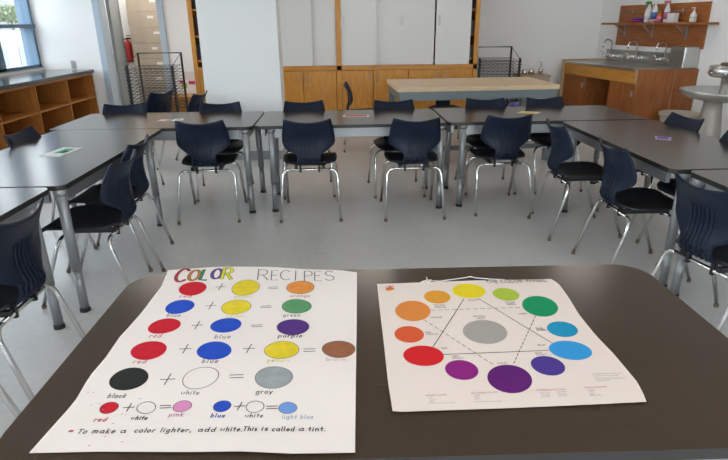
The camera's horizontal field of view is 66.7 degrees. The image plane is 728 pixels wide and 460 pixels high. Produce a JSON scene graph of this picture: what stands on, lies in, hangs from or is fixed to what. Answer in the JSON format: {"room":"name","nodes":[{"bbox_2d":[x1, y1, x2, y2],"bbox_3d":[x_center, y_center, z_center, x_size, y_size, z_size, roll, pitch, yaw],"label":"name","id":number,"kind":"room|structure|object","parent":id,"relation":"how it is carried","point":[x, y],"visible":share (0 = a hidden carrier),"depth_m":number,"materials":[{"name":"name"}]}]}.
{"room":"art studio","nodes":[
{"label":"art studio","id":0,"kind":"room"},
{"bbox_2d":[0,0,44,76],"bbox_3d":[-4.873,-1.550,4.214,0.200,3.050,15.300,-1,20,-2],"label":"wall","id":1,"kind":"structure","parent":0,"point":[33,19],"depth_m":8.21,"materials":[{"name":"white paint"}]},
{"bbox_2d":[0,0,42,72],"bbox_3d":[-4.960,-2.691,6.391,0.205,1.832,3.780,-1,20,-2],"label":"window","id":2,"kind":"structure","parent":1,"relation":"in","point":[26,26],"depth_m":8.19,"materials":[{"name":"blue"}]},
{"bbox_2d":[104,0,140,104],"bbox_3d":[-3.260,-3.638,9.766,3.420,3.050,0.150,-1,20,-2],"label":"wall","id":3,"kind":"structure","parent":0,"point":[122,3],"depth_m":9.73,"materials":[{"name":"white paint"}]},
{"bbox_2d":[124,35,133,62],"bbox_3d":[-4.157,-3.186,9.746,0.193,0.455,0.144,-1,20,-2],"label":"fire extinguisher","id":4,"kind":"object","parent":3,"relation":"attached to","point":[129,50],"visible":0.73,"depth_m":9.70,"materials":[{"name":"red metal"}]},
{"bbox_2d":[195,0,284,150],"bbox_3d":[-1.389,-2.330,6.210,0.862,3.050,0.350,-1,20,-2],"label":"wall pillar","id":5,"kind":"structure","parent":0,"point":[241,42],"depth_m":6.17,"materials":[{"name":"white paint"}]},
{"bbox_2d":[236,149,287,159],"bbox_3d":[-1.375,-0.948,6.725,0.878,0.100,0.366,-1,20,-2],"label":"baseboard","id":6,"kind":"structure","parent":5,"relation":"attached to","point":[253,153],"depth_m":6.56,"materials":[{"name":"grey"}]},
{"bbox_2d":[31,0,603,113],"bbox_3d":[-0.424,-3.251,8.650,9.010,3.050,0.500,-1,20,-2],"label":"wall","id":7,"kind":"structure","parent":0,"point":[549,32],"depth_m":8.72,"materials":[{"name":"white paint"}]},
{"bbox_2d":[91,0,173,104],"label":"door","id":8,"kind":"structure","parent":7,"relation":"in","point":[98,6],"depth_m":8.59,"materials":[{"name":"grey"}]},
{"bbox_2d":[184,72,193,79],"bbox_3d":[-2.722,-2.398,8.617,0.150,0.130,0.004,-1,20,-2],"label":"notice","id":9,"kind":"object","parent":7,"relation":"attached to","point":[188,75],"visible":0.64,"depth_m":8.61,"materials":[{"name":"white"}]},
{"bbox_2d":[0,129,727,437],"bbox_3d":[0.817,-0.156,4.830,11.550,0.100,15.500,-1,20,-2],"label":"floor","id":10,"kind":"structure","parent":0,"point":[311,234],"depth_m":4.22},
{"bbox_2d":[0,384,20,417],"bbox_3d":[-1.433,0.551,1.676,0.558,0.822,0.507,-1,20,-2],"label":"chair","id":11,"kind":"object","parent":10,"relation":"on","point":[5,397],"visible":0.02,"depth_m":1.94,"materials":[{"name":"silver metal"}]},
{"bbox_2d":[0,187,65,329],"bbox_3d":[-1.970,0.422,2.161,0.825,0.735,1.645,-1,20,-2],"label":"table","id":12,"kind":"object","parent":10,"relation":"on","point":[16,204],"visible":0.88,"depth_m":2.73,"materials":[{"name":"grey laminate"}]},
{"bbox_2d":[0,197,85,400],"bbox_3d":[-1.581,0.311,2.323,0.558,0.822,0.507,-1,20,-2],"label":"chair","id":13,"kind":"object","parent":10,"relation":"on","point":[22,272],"visible":0.97,"depth_m":2.22,"materials":[{"name":"blue plastic"}]},
{"bbox_2d":[0,69,98,150],"bbox_3d":[-4.418,-1.015,5.871,0.750,0.880,5.900,-1,20,-2],"label":"bookcase","id":14,"kind":"object","parent":10,"relation":"on","point":[44,100],"visible":0.82,"depth_m":7.56,"materials":[{"name":"wood"}]},
{"bbox_2d":[0,69,93,90],"bbox_3d":[-4.422,-1.404,5.726,0.750,0.048,5.900,-1,20,-2],"label":"countertop","id":15,"kind":"structure","parent":14,"relation":"on","point":[30,78],"depth_m":7.36,"materials":[{"name":"stone"}]},
{"bbox_2d":[3,126,120,248],"bbox_3d":[-2.205,-0.323,4.040,0.558,0.822,0.507,-1,20,-2],"label":"chair","id":16,"kind":"object","parent":10,"relation":"on","point":[28,133],"visible":0.08,"depth_m":3.97,"materials":[{"name":"blue plastic"}]},
{"bbox_2d":[0,129,162,312],"bbox_3d":[-1.981,-0.162,3.727,0.835,0.735,1.655,-1,20,-2],"label":"table","id":17,"kind":"object","parent":10,"relation":"on","point":[22,165],"visible":0.9,"depth_m":3.35,"materials":[{"name":"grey laminate"}]},
{"bbox_2d":[40,147,82,156],"bbox_3d":[-1.968,-0.509,3.600,0.141,0.002,0.276,1,21,4],"label":"leaflet","id":18,"kind":"object","parent":17,"relation":"on","point":[65,150],"visible":1,"depth_m":3.58,"materials":[{"name":"white paper"}]},
{"bbox_2d":[41,149,165,308],"bbox_3d":[-1.563,-0.025,3.224,0.558,0.822,0.507,-1,20,-2],"label":"chair","id":19,"kind":"object","parent":10,"relation":"on","point":[119,206],"visible":0.96,"depth_m":3.12,"materials":[{"name":"blue plastic"}]},
{"bbox_2d":[66,134,173,272],"bbox_3d":[-1.664,-0.193,3.676,0.558,0.822,0.507,-1,20,-2],"label":"chair","id":20,"kind":"object","parent":10,"relation":"on","point":[138,178],"visible":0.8,"depth_m":3.58,"materials":[{"name":"blue plastic"}]},
{"bbox_2d":[99,102,164,200],"bbox_3d":[-2.201,-0.730,5.131,0.507,0.822,0.558,-5,21,-11],"label":"chair","id":21,"kind":"object","parent":10,"relation":"on","point":[107,108],"visible":0.09,"depth_m":5.22,"materials":[{"name":"blue plastic"}]},
{"bbox_2d":[124,52,187,111],"bbox_3d":[-2.856,-1.863,7.718,0.640,1.148,0.527,-1,20,-2],"label":"drying rack","id":22,"kind":"object","parent":10,"relation":"on","point":[175,102],"visible":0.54,"depth_m":7.60,"materials":[{"name":"black metal"}]},
{"bbox_2d":[129,65,179,69],"bbox_3d":[-2.860,-2.227,7.581,0.574,0.037,0.470,-1,20,-2],"label":"wire shelf","id":23,"kind":"object","parent":22,"relation":"attached to","point":[171,67],"depth_m":7.66,"materials":[{"name":"grey"}]},
{"bbox_2d":[129,68,180,73],"bbox_3d":[-2.860,-2.184,7.597,0.574,0.037,0.470,-1,20,-2],"label":"wire shelf","id":24,"kind":"object","parent":22,"relation":"attached to","point":[172,71],"depth_m":7.51,"materials":[{"name":"grey metal"}]},
{"bbox_2d":[129,71,181,77],"bbox_3d":[-2.859,-2.141,7.613,0.574,0.037,0.470,-1,20,-2],"label":"wire shelf","id":25,"kind":"object","parent":22,"relation":"attached to","point":[140,73],"depth_m":7.53,"materials":[{"name":"grey metal"}]},
{"bbox_2d":[130,75,181,80],"bbox_3d":[-2.859,-2.098,7.629,0.574,0.037,0.470,-1,20,-2],"label":"wire shelf","id":26,"kind":"object","parent":22,"relation":"attached to","point":[173,78],"depth_m":7.54,"materials":[{"name":"grey metal"}]},
{"bbox_2d":[130,78,182,84],"bbox_3d":[-2.858,-2.055,7.645,0.574,0.037,0.470,-1,20,-2],"label":"wire shelf","id":27,"kind":"object","parent":22,"relation":"attached to","point":[173,79],"depth_m":7.56,"materials":[{"name":"grey metal"}]},
{"bbox_2d":[131,81,182,87],"bbox_3d":[-2.858,-2.012,7.661,0.574,0.037,0.470,-1,20,-2],"label":"wire shelf","id":28,"kind":"object","parent":22,"relation":"attached to","point":[174,85],"depth_m":7.59,"materials":[{"name":"grey metal"}]},
{"bbox_2d":[131,85,182,91],"bbox_3d":[-2.857,-1.968,7.677,0.574,0.037,0.470,-1,20,-2],"label":"wire shelf","id":29,"kind":"object","parent":22,"relation":"attached to","point":[141,86],"depth_m":7.59,"materials":[{"name":"grey metal"}]},
{"bbox_2d":[132,88,183,94],"bbox_3d":[-2.857,-1.925,7.693,0.574,0.037,0.470,-1,20,-2],"label":"wire shelf","id":30,"kind":"object","parent":22,"relation":"attached to","point":[142,90],"depth_m":7.64,"materials":[{"name":"grey"}]},
{"bbox_2d":[132,91,183,98],"bbox_3d":[-2.856,-1.882,7.710,0.574,0.037,0.470,-1,20,-2],"label":"wire shelf","id":31,"kind":"object","parent":22,"relation":"attached to","point":[143,94],"depth_m":7.62,"materials":[{"name":"grey"}]},
{"bbox_2d":[133,95,183,101],"bbox_3d":[-2.856,-1.839,7.726,0.574,0.037,0.470,-1,20,-2],"label":"wire shelf","id":32,"kind":"object","parent":22,"relation":"attached to","point":[144,99],"depth_m":7.61,"materials":[{"name":"grey metal"}]},
{"bbox_2d":[49,111,265,213],"bbox_3d":[-1.714,-0.611,4.925,1.605,0.735,0.855,-1,20,-2],"label":"table","id":33,"kind":"object","parent":10,"relation":"on","point":[235,121],"visible":0.62,"depth_m":4.69,"materials":[{"name":"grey laminate"}]},
{"bbox_2d":[145,89,187,155],"bbox_3d":[-2.451,-1.195,6.385,0.558,0.822,0.507,8,22,23],"label":"chair","id":34,"kind":"object","parent":10,"relation":"on","point":[155,102],"visible":0.34,"depth_m":6.17,"materials":[{"name":"blue plastic"}]},
{"bbox_2d":[157,90,206,169],"bbox_3d":[-1.993,-1.121,6.173,0.558,0.822,0.507,2,21,8],"label":"chair","id":35,"kind":"object","parent":10,"relation":"on","point":[194,103],"visible":0.15,"depth_m":5.97,"materials":[{"name":"blue plastic"}]},
{"bbox_2d":[171,93,196,111],"bbox_3d":[-2.718,-1.818,8.521,0.500,0.500,0.530,-1,20,-2],"label":"base cabinet","id":36,"kind":"object","parent":10,"relation":"on","point":[189,95],"visible":0.06,"depth_m":8.26,"materials":[{"name":"brown wood"}]},
{"bbox_2d":[186,0,205,102],"bbox_3d":[-1.902,-2.828,8.030,1.035,2.720,0.818,-1,20,-2],"label":"tall cabinet","id":37,"kind":"object","parent":10,"relation":"on","point":[198,70],"visible":0.09,"depth_m":7.79,"materials":[{"name":"brown wood"}]},
{"bbox_2d":[193,16,198,35],"bbox_3d":[-2.280,-2.880,7.815,0.200,0.250,0.260,-1,20,-2],"label":"storage box","id":38,"kind":"object","parent":37,"relation":"in","point":[194,17],"visible":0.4,"depth_m":7.69,"materials":[{"name":"black"}]},
{"bbox_2d":[196,44,201,59],"bbox_3d":[-2.276,-2.552,7.937,0.200,0.200,0.260,-1,20,-2],"label":"storage box","id":39,"kind":"object","parent":37,"relation":"in","point":[197,46],"visible":0.34,"depth_m":7.81,"materials":[{"name":"grey"}]},
{"bbox_2d":[175,120,247,224],"bbox_3d":[-1.270,-0.532,4.574,0.507,0.822,0.558,-2,21,-3],"label":"chair","id":40,"kind":"object","parent":10,"relation":"on","point":[203,143],"visible":1,"depth_m":4.33,"materials":[{"name":"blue plastic"}]},
{"bbox_2d":[196,101,253,201],"bbox_3d":[-1.321,-0.745,5.147,0.507,0.822,0.558,-3,21,-7],"label":"chair","id":41,"kind":"object","parent":10,"relation":"on","point":[236,145],"visible":0.27,"depth_m":5.21,"materials":[{"name":"blue plastic"}]},
{"bbox_2d":[282,100,335,199],"bbox_3d":[-0.537,-0.768,5.187,0.507,0.822,0.558,-3,21,-7],"label":"chair","id":42,"kind":"object","parent":10,"relation":"on","point":[316,105],"visible":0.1,"depth_m":5.26,"materials":[{"name":"blue plastic"}]},
{"bbox_2d":[279,0,342,109],"bbox_3d":[-0.860,-2.849,8.059,1.050,2.720,0.818,-1,20,-2],"label":"tall cabinet","id":43,"kind":"object","parent":10,"relation":"on","point":[310,29],"visible":0.63,"depth_m":7.81,"materials":[{"name":"brown wood"}]},
{"bbox_2d":[280,119,342,222],"bbox_3d":[-0.442,-0.542,4.578,0.507,0.822,0.558,-2,20,-3],"label":"chair","id":44,"kind":"object","parent":10,"relation":"on","point":[308,142],"visible":1,"depth_m":4.33,"materials":[{"name":"blue plastic"}]},
{"bbox_2d":[255,109,445,211],"bbox_3d":[-0.118,-0.648,4.981,1.560,0.735,0.810,-1,20,-2],"label":"table","id":45,"kind":"object","parent":10,"relation":"on","point":[379,122],"visible":0.83,"depth_m":4.70,"materials":[{"name":"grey laminate"}]},
{"bbox_2d":[342,115,369,116],"bbox_3d":[-0.073,-1.010,4.893,0.240,0.002,0.105,-1,20,-2],"label":"leaflet","id":46,"kind":"object","parent":45,"relation":"on","point":[343,115],"visible":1,"depth_m":4.86,"materials":[{"name":"white paper"}]},
{"bbox_2d":[343,81,382,152],"bbox_3d":[0.011,-1.439,6.971,0.558,0.822,0.507,-1,20,-2],"label":"chair","id":47,"kind":"object","parent":10,"relation":"on","point":[346,85],"visible":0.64,"depth_m":6.84,"materials":[{"name":"blue plastic"}]},
{"bbox_2d":[0,264,727,459],"bbox_3d":[0.102,0.623,1.569,1.667,0.735,0.853,-1,20,-1],"label":"table","id":48,"kind":"object","parent":10,"relation":"on","point":[678,360],"visible":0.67,"depth_m":1.20,"materials":[{"name":"brown laminate"}]},
{"bbox_2d":[29,267,356,453],"bbox_3d":[-0.332,0.273,1.452,0.647,0.007,0.887,-1,20,-2],"label":"poster","id":49,"kind":"object","parent":48,"relation":"on","point":[219,359],"visible":1,"depth_m":1.29,"materials":[{"name":"white paper"}]},
{"bbox_2d":[377,276,645,411],"bbox_3d":[0.329,0.262,1.465,0.566,0.006,0.652,-1,20,-2],"label":"poster","id":50,"kind":"object","parent":48,"relation":"on","point":[491,343],"visible":1,"depth_m":1.37,"materials":[{"name":"beige paper"}]},
{"bbox_2d":[367,99,425,198],"bbox_3d":[0.304,-0.775,5.183,0.507,0.822,0.558,-2,21,-4],"label":"chair","id":51,"kind":"object","parent":10,"relation":"on","point":[382,143],"visible":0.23,"depth_m":5.25,"materials":[{"name":"blue plastic"}]},
{"bbox_2d":[340,0,480,129],"bbox_3d":[0.634,-2.880,8.101,1.940,2.720,0.818,-1,20,-2],"label":"tall cabinet","id":52,"kind":"object","parent":10,"relation":"on","point":[382,40],"visible":0.75,"depth_m":7.83,"materials":[{"name":"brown wood"}]},
{"bbox_2d":[469,45,472,57],"bbox_3d":[1.535,-2.618,8.102,0.070,0.170,0.220,-1,20,-2],"label":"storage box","id":53,"kind":"object","parent":52,"relation":"in","point":[471,46],"visible":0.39,"depth_m":8.00,"materials":[{"name":"grey"}]},
{"bbox_2d":[379,117,445,221],"bbox_3d":[0.392,-0.555,4.592,0.507,0.822,0.558,-2,21,-3],"label":"chair","id":54,"kind":"object","parent":10,"relation":"on","point":[415,140],"visible":1,"depth_m":4.34,"materials":[{"name":"blue plastic"}]},
{"bbox_2d":[428,78,462,138],"bbox_3d":[1.057,-1.539,7.210,0.507,0.822,0.558,-1,20,-2],"label":"chair","id":55,"kind":"object","parent":10,"relation":"on","point":[439,103],"visible":0.25,"depth_m":7.36,"materials":[{"name":"blue plastic"}]},
{"bbox_2d":[387,77,559,159],"bbox_3d":[1.223,-1.334,6.615,1.800,0.850,0.960,-2,21,-4],"label":"workbench","id":56,"kind":"object","parent":10,"relation":"on","point":[521,88],"visible":0.8,"depth_m":6.10,"materials":[{"name":"brown wood"}]},
{"bbox_2d":[454,98,515,194],"bbox_3d":[1.167,-0.805,5.240,0.507,0.822,0.558,0,20,0],"label":"chair","id":57,"kind":"object","parent":10,"relation":"on","point":[474,140],"visible":0.23,"depth_m":5.31,"materials":[{"name":"blue plastic"}]},
{"bbox_2d":[462,114,533,216],"bbox_3d":[1.132,-0.602,4.697,0.507,0.822,0.558,-2,21,-5],"label":"chair","id":58,"kind":"object","parent":10,"relation":"on","point":[505,136],"visible":0.98,"depth_m":4.45,"materials":[{"name":"blue plastic"}]},
{"bbox_2d":[476,46,521,106],"bbox_3d":[2.006,-2.222,8.548,0.640,1.148,0.527,-1,20,-2],"label":"drying rack","id":59,"kind":"object","parent":10,"relation":"on","point":[479,62],"visible":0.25,"depth_m":8.36,"materials":[{"name":"black metal"}]},
{"bbox_2d":[477,73,515,77],"bbox_3d":[2.005,-2.371,8.491,0.574,0.037,0.470,-1,20,-2],"label":"wire shelf","id":60,"kind":"object","parent":59,"relation":"attached to","point":[479,74],"depth_m":8.37,"materials":[{"name":"grey"}]},
{"bbox_2d":[477,67,516,71],"bbox_3d":[2.004,-2.457,8.459,0.574,0.037,0.470,-1,20,-2],"label":"wire shelf","id":61,"kind":"object","parent":59,"relation":"attached to","point":[478,68],"depth_m":8.24,"materials":[{"name":"grey"}]},
{"bbox_2d":[477,61,517,65],"bbox_3d":[2.003,-2.543,8.427,0.574,0.037,0.470,-1,20,-2],"label":"wire shelf","id":62,"kind":"object","parent":59,"relation":"attached to","point":[479,62],"depth_m":8.36,"materials":[{"name":"grey metal"}]},
{"bbox_2d":[477,64,517,68],"bbox_3d":[2.003,-2.500,8.443,0.574,0.037,0.470,-1,20,-2],"label":"wire shelf","id":63,"kind":"object","parent":59,"relation":"attached to","point":[479,65],"depth_m":8.37,"materials":[{"name":"grey metal"}]},
{"bbox_2d":[477,70,517,74],"bbox_3d":[2.004,-2.414,8.475,0.574,0.037,0.470,-1,20,-2],"label":"wire shelf","id":64,"kind":"object","parent":59,"relation":"attached to","point":[479,71],"depth_m":8.26,"materials":[{"name":"grey"}]},
{"bbox_2d":[477,57,518,61],"bbox_3d":[2.002,-2.586,8.411,0.574,0.037,0.470,-1,20,-2],"label":"wire shelf","id":65,"kind":"object","parent":59,"relation":"attached to","point":[510,59],"depth_m":8.34,"materials":[{"name":"grey metal"}]},
{"bbox_2d":[511,73,550,101],"bbox_3d":[2.659,-2.132,8.900,0.460,0.722,0.520,-1,20,-2],"label":"base cabinet","id":66,"kind":"object","parent":10,"relation":"on","point":[545,77],"visible":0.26,"depth_m":8.57,"materials":[{"name":"beige laminate"}]},
{"bbox_2d":[538,61,542,74],"bbox_3d":[2.763,-2.539,8.659,0.078,0.206,0.069,13,24,32],"label":"soap dispenser","id":67,"kind":"object","parent":66,"relation":"on","point":[540,70],"visible":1,"depth_m":8.64,"materials":[{"name":"white plastic"}]},
{"bbox_2d":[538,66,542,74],"bbox_3d":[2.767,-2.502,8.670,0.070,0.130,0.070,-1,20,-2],"label":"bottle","id":68,"kind":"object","parent":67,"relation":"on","point":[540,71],"depth_m":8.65,"materials":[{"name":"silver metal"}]},
{"bbox_2d":[433,105,645,206],"bbox_3d":[1.509,-0.700,5.074,1.670,0.735,0.830,-2,20,-3],"label":"table","id":69,"kind":"object","parent":10,"relation":"on","point":[471,120],"visible":0.71,"depth_m":4.81,"materials":[{"name":"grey laminate"}]},
{"bbox_2d":[518,111,539,113],"bbox_3d":[1.480,-1.054,4.967,0.204,0.002,0.133,7,22,20],"label":"leaflet","id":70,"kind":"object","parent":69,"relation":"on","point":[527,112],"visible":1,"depth_m":4.96,"materials":[{"name":"beige paper"}]},
{"bbox_2d":[510,96,582,193],"bbox_3d":[1.776,-0.826,5.280,0.507,0.822,0.558,-3,21,-7],"label":"chair","id":71,"kind":"object","parent":10,"relation":"on","point":[544,139],"visible":0.35,"depth_m":5.33,"materials":[{"name":"blue plastic"}]},
{"bbox_2d":[527,118,621,240],"bbox_3d":[1.608,-0.398,4.138,0.558,0.822,0.507,-1,20,-2],"label":"chair","id":72,"kind":"object","parent":10,"relation":"on","point":[562,149],"visible":0.91,"depth_m":4.03,"materials":[{"name":"blue plastic"}]},
{"bbox_2d":[558,46,700,120],"bbox_3d":[3.666,-2.045,7.977,0.781,1.185,1.971,-5,21,-12],"label":"sink cabinet","id":73,"kind":"object","parent":10,"relation":"on","point":[646,87],"visible":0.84,"depth_m":7.33,"materials":[{"name":"brown wood"}]},
{"bbox_2d":[601,39,618,57],"bbox_3d":[3.755,-2.802,8.523,0.198,0.272,0.320,-5,21,-12],"label":"faucet","id":74,"kind":"object","parent":73,"relation":"attached to","point":[611,54],"visible":1,"depth_m":8.51,"materials":[{"name":"silver metal"}]},
{"bbox_2d":[564,60,696,70],"bbox_3d":[3.663,-2.339,7.863,0.781,0.025,1.919,-5,21,-12],"label":"countertop","id":75,"kind":"structure","parent":73,"relation":"on","point":[622,67],"depth_m":7.79,"materials":[{"name":"silver metal"}]},
{"bbox_2d":[625,40,644,59],"bbox_3d":[3.885,-2.606,7.993,0.198,0.272,0.320,-5,21,-12],"label":"faucet","id":76,"kind":"object","parent":73,"relation":"attached to","point":[636,56],"visible":1,"depth_m":7.98,"materials":[{"name":"silver metal"}]},
{"bbox_2d":[653,41,668,61],"bbox_3d":[4.014,-2.409,7.463,0.198,0.272,0.320,-5,21,-12],"label":"faucet","id":77,"kind":"object","parent":73,"relation":"attached to","point":[665,58],"visible":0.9,"depth_m":7.47,"materials":[{"name":"silver metal"}]},
{"bbox_2d":[571,137,690,282],"bbox_3d":[1.708,-0.141,3.447,0.558,0.822,0.507,-1,20,-2],"label":"chair","id":78,"kind":"object","parent":10,"relation":"on","point":[619,175],"visible":0.95,"depth_m":3.35,"materials":[{"name":"blue plastic"}]},
{"bbox_2d":[562,120,727,287],"bbox_3d":[2.043,-0.275,3.921,0.785,0.735,1.600,-1,20,-2],"label":"table","id":79,"kind":"object","parent":10,"relation":"on","point":[687,151],"visible":0.7,"depth_m":3.63,"materials":[{"name":"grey laminate"}]},
{"bbox_2d":[655,136,671,139],"bbox_3d":[2.071,-0.637,3.835,0.105,0.002,0.136,10,23,27],"label":"leaflet","id":80,"kind":"object","parent":79,"relation":"on","point":[656,137],"visible":1,"depth_m":3.82,"materials":[{"name":"purple paper"}]},
{"bbox_2d":[595,112,704,229],"bbox_3d":[2.249,-0.478,4.334,0.558,0.822,0.507,-3,21,-7],"label":"chair","id":81,"kind":"object","parent":10,"relation":"on","point":[675,119],"visible":0.17,"depth_m":4.25,"materials":[{"name":"blue plastic"}]},
{"bbox_2d":[658,110,699,121],"bbox_3d":[3.950,-1.272,6.992,0.476,0.420,0.476,-1,20,-2],"label":"waste bin","id":82,"kind":"object","parent":10,"relation":"on","point":[663,114],"visible":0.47,"depth_m":6.98,"materials":[{"name":"beige"}]},
{"bbox_2d":[635,130,727,243],"bbox_3d":[2.253,-0.226,3.659,0.558,0.822,0.507,-3,21,-6],"label":"chair","id":83,"kind":"object","parent":10,"relation":"on","point":[669,188],"visible":0.16,"depth_m":3.73,"materials":[{"name":"blue plastic"}]},
{"bbox_2d":[651,172,727,331],"bbox_3d":[1.755,0.145,2.679,0.558,0.822,0.507,-5,21,-13],"label":"chair","id":84,"kind":"object","parent":10,"relation":"on","point":[701,214],"visible":0.97,"depth_m":2.56,"materials":[{"name":"blue plastic"}]},
{"bbox_2d":[670,169,727,296],"bbox_3d":[2.200,0.295,2.389,0.800,0.735,1.640,-1,20,-2],"label":"table","id":85,"kind":"object","parent":10,"relation":"on","point":[715,180],"visible":0.61,"depth_m":2.95,"materials":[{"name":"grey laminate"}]},
{"bbox_2d":[679,62,727,138],"bbox_3d":[3.954,-1.294,6.119,0.920,1.070,0.920,-1,20,-2],"label":"fountain","id":86,"kind":"object","parent":10,"relation":"on","point":[713,96],"visible":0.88,"depth_m":6.03,"materials":[{"name":"beige ceramic"}]},
{"bbox_2d":[679,85,727,102],"bbox_3d":[3.953,-1.472,6.053,0.920,0.120,0.920,-1,20,-2],"label":"bowl","id":87,"kind":"object","parent":86,"relation":"on","point":[706,93],"depth_m":5.99,"materials":[{"name":"white ceramic"}]},
{"bbox_3d":[-3.640,-2.181,9.884,0.520,0.244,0.442,-1,20,-2],"label":"cardboard box","id":88,"kind":"object","parent":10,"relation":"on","visible":0},
{"bbox_2d":[139,88,166,102],"bbox_3d":[-3.636,-2.411,9.799,0.520,0.244,0.442,-1,20,-2],"label":"cardboard box","id":89,"kind":"object","parent":88,"relation":"on","point":[164,90],"visible":0.2,"depth_m":9.57,"materials":[{"name":"cardboard"}]},
{"bbox_2d":[137,74,166,87],"bbox_3d":[-3.633,-2.641,9.713,0.520,0.244,0.442,-1,20,-2],"label":"cardboard box","id":90,"kind":"object","parent":89,"relation":"on","point":[160,75],"visible":0.16,"depth_m":9.50,"materials":[{"name":"cardboard"}]},
{"bbox_2d":[134,58,164,72],"bbox_3d":[-3.647,-2.871,9.627,0.520,0.244,0.442,-1,20,-2],"label":"cardboard box","id":91,"kind":"object","parent":90,"relation":"on","point":[143,61],"visible":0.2,"depth_m":9.41,"materials":[{"name":"beige cardboard"}]},
{"bbox_2d":[132,43,162,57],"bbox_3d":[-3.643,-3.101,9.541,0.520,0.244,0.442,-1,20,-2],"label":"cardboard box","id":92,"kind":"object","parent":91,"relation":"on","point":[155,50],"visible":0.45,"depth_m":9.33,"materials":[{"name":"beige cardboard"}]},
{"bbox_2d":[130,27,160,42],"bbox_3d":[-3.640,-3.331,9.455,0.520,0.244,0.442,-1,20,-2],"label":"cardboard box","id":93,"kind":"object","parent":92,"relation":"on","point":[142,34],"visible":0.63,"depth_m":9.25,"materials":[{"name":"beige cardboard"}]},
{"bbox_2d":[127,12,158,27],"bbox_3d":[-3.654,-3.561,9.369,0.520,0.244,0.442,-1,20,-2],"label":"cardboard box","id":94,"kind":"object","parent":93,"relation":"on","point":[135,19],"visible":0.59,"depth_m":9.16,"materials":[{"name":"beige cardboard"}]},
{"bbox_2d":[125,0,156,11],"bbox_3d":[-3.650,-3.791,9.284,0.520,0.244,0.442,-1,20,-2],"label":"cardboard box","id":95,"kind":"object","parent":94,"relation":"on","point":[132,5],"visible":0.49,"depth_m":9.09,"materials":[{"name":"beige cardboard"}]},
{"bbox_3d":[2.153,-1.517,7.755,0.320,0.380,0.280,-1,20,-2],"label":"carton","id":96,"kind":"object","parent":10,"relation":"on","visible":0},
{"bbox_2d":[508,102,518,106],"bbox_3d":[2.150,-1.738,7.673,0.290,0.094,0.195,-1,20,-2],"label":"plastic bag","id":97,"kind":"object","parent":96,"relation":"on","point":[513,104],"visible":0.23,"depth_m":7.61,"materials":[{"name":"plastic"}]},
{"bbox_2d":[596,0,727,137],"bbox_3d":[5.253,-1.268,3.185,0.196,3.050,12.772,-5,21,-12],"label":"wall","id":98,"kind":"structure","parent":0,"point":[715,51],"depth_m":6.96,"materials":[{"name":"white paint"}]},
{"bbox_2d":[605,49,669,65],"bbox_3d":[4.008,-2.497,7.998,0.026,0.170,1.600,-5,21,-12],"label":"backsplash","id":99,"kind":"structure","parent":98,"relation":"attached to","point":[649,58],"depth_m":7.99,"materials":[{"name":"silver metal"}]},
{"bbox_2d":[601,1,718,48],"bbox_3d":[3.961,-2.794,7.569,0.249,0.557,1.990,-5,21,-12],"label":"shelf board","id":100,"kind":"object","parent":98,"relation":"attached to","point":[683,32],"visible":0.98,"depth_m":7.45,"materials":[{"name":"brown wood"}]},
{"bbox_2d":[629,18,643,22],"bbox_3d":[3.864,-2.972,7.835,0.138,0.066,0.260,-5,21,-12],"label":"cloth","id":101,"kind":"object","parent":100,"relation":"on","point":[635,20],"visible":0.98,"depth_m":7.77,"materials":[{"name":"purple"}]},
{"bbox_2d":[644,1,651,21],"bbox_3d":[3.927,-3.009,7.641,0.090,0.270,0.102,16,26,38],"label":"spray bottle","id":102,"kind":"object","parent":100,"relation":"on","point":[647,16],"visible":0.92,"depth_m":7.62,"materials":[{"name":"white plastic"}]},
{"bbox_2d":[650,1,658,21],"bbox_3d":[3.952,-2.969,7.534,0.101,0.270,0.085,7,22,19],"label":"spray bottle","id":103,"kind":"object","parent":100,"relation":"on","point":[655,10],"visible":0.79,"depth_m":7.50,"materials":[{"name":"white plastic"}]},
{"bbox_2d":[662,0,670,21],"bbox_3d":[3.998,-2.889,7.319,0.104,0.270,0.078,-5,21,-12],"label":"spray bottle","id":104,"kind":"object","parent":100,"relation":"on","point":[667,10],"visible":0.8,"depth_m":7.29,"materials":[{"name":"white plastic"}]},
{"bbox_2d":[666,13,678,21],"bbox_3d":[4.031,-2.773,7.227,0.080,0.115,0.120,-5,21,-12],"label":"box","id":105,"kind":"object","parent":100,"relation":"on","point":[671,17],"visible":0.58,"depth_m":7.19,"materials":[{"name":"white plastic"}]},
{"bbox_2d":[689,7,696,21],"bbox_3d":[4.108,-2.682,6.897,0.080,0.175,0.078,7,22,20],"label":"soap dispenser","id":106,"kind":"object","parent":100,"relation":"on","point":[693,16],"visible":0.88,"depth_m":6.88,"materials":[{"name":"white plastic"}]},
{"bbox_2d":[689,12,696,21],"bbox_3d":[4.109,-2.659,6.906,0.080,0.125,0.080,-5,21,-12],"label":"bottle","id":107,"kind":"object","parent":106,"relation":"attached to","point":[693,16],"depth_m":6.88,"materials":[{"name":"white plastic"}]},
{"label":"outside","id":108,"kind":"structure","parent":0,"visible":0},
{"bbox_3d":[-48.521,-4.248,28.719,84.800,0.200,120.000,-1,20,-2],"label":"ground","id":109,"kind":"structure","parent":108,"visible":0},
{"bbox_2d":[0,4,17,29],"bbox_3d":[-25.392,-12.852,40.751,2.649,7.080,2.618,-1,20,-2],"label":"tree","id":110,"kind":"object","parent":109,"relation":"on","point":[11,13],"visible":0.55,"depth_m":39.30,"materials":[{"name":"green plant"}]},
{"bbox_2d":[0,0,19,29],"bbox_3d":[-34.359,-18.427,43.160,10.500,16.000,40.000,-1,20,-2],"label":"apartment building","id":111,"kind":"structure","parent":109,"relation":"on","point":[4,2],"depth_m":45.94,"materials":[{"name":"grey"}]},
{"bbox_2d":[0,30,26,66],"bbox_3d":[-18.782,-8.137,30.466,8.500,5.300,18.000,-1,20,-2],"label":"apartment building","id":112,"kind":"structure","parent":109,"relation":"on","point":[11,40],"depth_m":23.41,"materials":[{"name":"grey"}]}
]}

